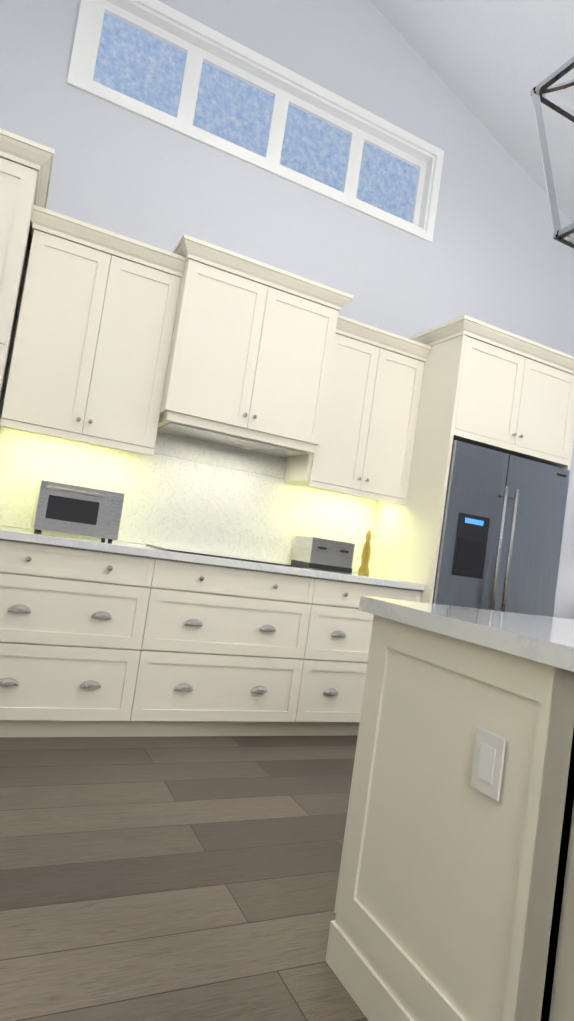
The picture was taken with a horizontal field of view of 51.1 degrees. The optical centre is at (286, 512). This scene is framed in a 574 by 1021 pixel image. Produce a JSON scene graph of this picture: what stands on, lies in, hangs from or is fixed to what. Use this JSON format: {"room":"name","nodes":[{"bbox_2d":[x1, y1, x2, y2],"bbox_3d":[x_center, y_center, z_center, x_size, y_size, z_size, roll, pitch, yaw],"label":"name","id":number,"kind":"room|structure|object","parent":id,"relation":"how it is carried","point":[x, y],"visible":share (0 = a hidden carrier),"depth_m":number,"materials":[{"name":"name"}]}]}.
{"room":"kitchen","nodes":[
{"label":"kitchen","id":0,"kind":"room"},
{"bbox_2d":[0,735,367,1020],"bbox_3d":[2.888,1.586,1.173,8.815,0.100,7.800,10,-4,-25],"label":"floor","id":1,"kind":"structure","parent":0,"point":[185,878],"depth_m":1.82,"materials":[{"name":"brown wood"}]},
{"bbox_2d":[0,148,43,403],"bbox_3d":[-1.778,-0.333,2.725,0.780,2.550,0.648,10,-4,-25],"label":"tall cabinet","id":2,"kind":"object","parent":1,"relation":"on","point":[19,178],"depth_m":2.65,"materials":[{"name":"white paint"}]},
{"bbox_2d":[0,540,159,736],"bbox_3d":[-1.189,0.605,3.031,0.780,0.900,0.619,10,-4,-25],"label":"base cabinet","id":3,"kind":"object","parent":1,"relation":"on","point":[74,621],"depth_m":2.79,"materials":[{"name":"white paint"}]},
{"bbox_2d":[132,560,319,736],"bbox_3d":[-0.440,0.735,3.389,0.900,0.900,0.619,10,-4,-25],"label":"base cabinet","id":4,"kind":"object","parent":1,"relation":"on","point":[226,650],"depth_m":3.11,"materials":[{"name":"white paint"}]},
{"bbox_2d":[0,524,423,591],"bbox_3d":[-0.393,0.266,3.391,2.436,0.040,0.649,10,-4,-25],"label":"countertop","id":5,"kind":"structure","parent":4,"relation":"on","point":[26,535],"depth_m":3.05,"materials":[{"name":"white stone"}]},
{"bbox_2d":[31,480,124,541],"bbox_3d":[-1.079,-0.001,3.091,0.400,0.254,0.318,10,-4,-25],"label":"toaster oven","id":6,"kind":"object","parent":5,"relation":"on","point":[72,509],"visible":1,"depth_m":2.98,"materials":[{"name":"silver metal"}]},
{"bbox_2d":[146,544,303,567],"bbox_3d":[-0.359,0.246,3.396,0.780,0.008,0.490,10,-4,-25],"label":"induction cooktop","id":7,"kind":"object","parent":5,"relation":"in","point":[218,555],"visible":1,"depth_m":3.27,"materials":[{"name":"black glass"}]},
{"bbox_2d":[291,536,354,572],"bbox_3d":[0.232,0.265,3.796,0.308,0.186,0.266,10,-4,-25],"label":"toaster","id":8,"kind":"object","parent":5,"relation":"on","point":[320,553],"visible":1,"depth_m":3.70,"materials":[{"name":"silver metal"}]},
{"bbox_2d":[358,530,370,574],"bbox_3d":[0.521,0.263,3.944,0.076,0.290,0.072,10,-4,-25],"label":"figurine","id":9,"kind":"object","parent":5,"relation":"on","point":[365,559],"visible":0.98,"depth_m":3.92,"materials":[{"name":"gold metal"}]},
{"bbox_2d":[296,580,419,735],"bbox_3d":[0.291,0.861,3.739,0.740,0.900,0.619,10,-4,-25],"label":"base cabinet","id":10,"kind":"object","parent":1,"relation":"on","point":[334,681],"depth_m":3.41,"materials":[{"name":"white paint"}]},
{"bbox_2d":[325,604,573,1020],"bbox_3d":[1.396,0.895,1.669,2.363,0.900,0.898,10,-4,-25],"label":"kitchen island","id":11,"kind":"object","parent":1,"relation":"on","point":[455,896],"depth_m":1.23,"materials":[{"name":"white paint"}]},
{"bbox_2d":[359,596,573,663],"bbox_3d":[1.460,0.431,1.701,2.385,0.040,0.940,10,-4,-25],"label":"island countertop","id":12,"kind":"structure","parent":11,"relation":"on","point":[550,636],"depth_m":1.34,"materials":[{"name":"white stone"}]},
{"bbox_2d":[368,440,563,615],"bbox_3d":[1.151,0.542,4.119,1.020,1.820,0.609,10,-4,-25],"label":"refrigerator","id":13,"kind":"object","parent":1,"relation":"on","point":[476,527],"depth_m":3.76,"materials":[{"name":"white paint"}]},
{"bbox_2d":[0,0,573,618],"bbox_3d":[1.615,-1.043,4.781,8.815,5.162,0.150,10,-4,-25],"label":"wall","id":14,"kind":"structure","parent":0,"point":[494,252],"depth_m":4.05,"materials":[{"name":"grey paint"}]},
{"bbox_2d":[0,224,179,455],"bbox_3d":[-1.049,-0.865,3.234,0.750,0.950,0.349,10,-4,-25],"label":"upper cabinet","id":15,"kind":"object","parent":14,"relation":"attached to","point":[90,352],"depth_m":3.07,"materials":[{"name":"white paint"}]},
{"bbox_2d":[156,256,340,451],"bbox_3d":[-0.260,-0.869,3.555,0.930,0.820,0.449,10,-4,-25],"label":"upper cabinet","id":16,"kind":"object","parent":14,"relation":"attached to","point":[188,392],"depth_m":3.34,"materials":[{"name":"white paint"}]},
{"bbox_2d":[67,0,443,242],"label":"transom window","id":17,"kind":"structure","parent":14,"relation":"in","point":[138,65],"depth_m":3.95,"materials":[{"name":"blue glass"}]},
{"bbox_2d":[280,332,427,503],"bbox_3d":[0.442,-0.595,3.948,0.740,0.925,0.349,10,-4,-25],"label":"upper cabinet","id":18,"kind":"object","parent":14,"relation":"attached to","point":[371,432],"depth_m":3.80,"materials":[{"name":"white paint"}]},
{"bbox_2d":[412,332,573,467],"bbox_3d":[1.350,-0.701,4.186,1.000,0.620,0.699,10,-4,-25],"label":"upper cabinet","id":19,"kind":"object","parent":14,"relation":"attached to","point":[479,392],"depth_m":3.84,"materials":[{"name":"white paint"}]},
{"bbox_2d":[370,0,573,222],"bbox_3d":[3.455,-2.355,1.409,8.815,2.487,7.800,10,-4,-25],"label":"ceiling","id":20,"kind":"structure","parent":0,"point":[491,63],"depth_m":4.20,"materials":[{"name":"white paint"}]},
{"bbox_2d":[530,56,573,248],"bbox_3d":[1.208,-2.223,1.779,0.495,2.921,0.495,10,-4,-25],"label":"pendant lantern","id":21,"kind":"object","parent":20,"relation":"hanging from","point":[541,90],"visible":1,"depth_m":1.79,"materials":[{"name":"silver metal"}]}
]}

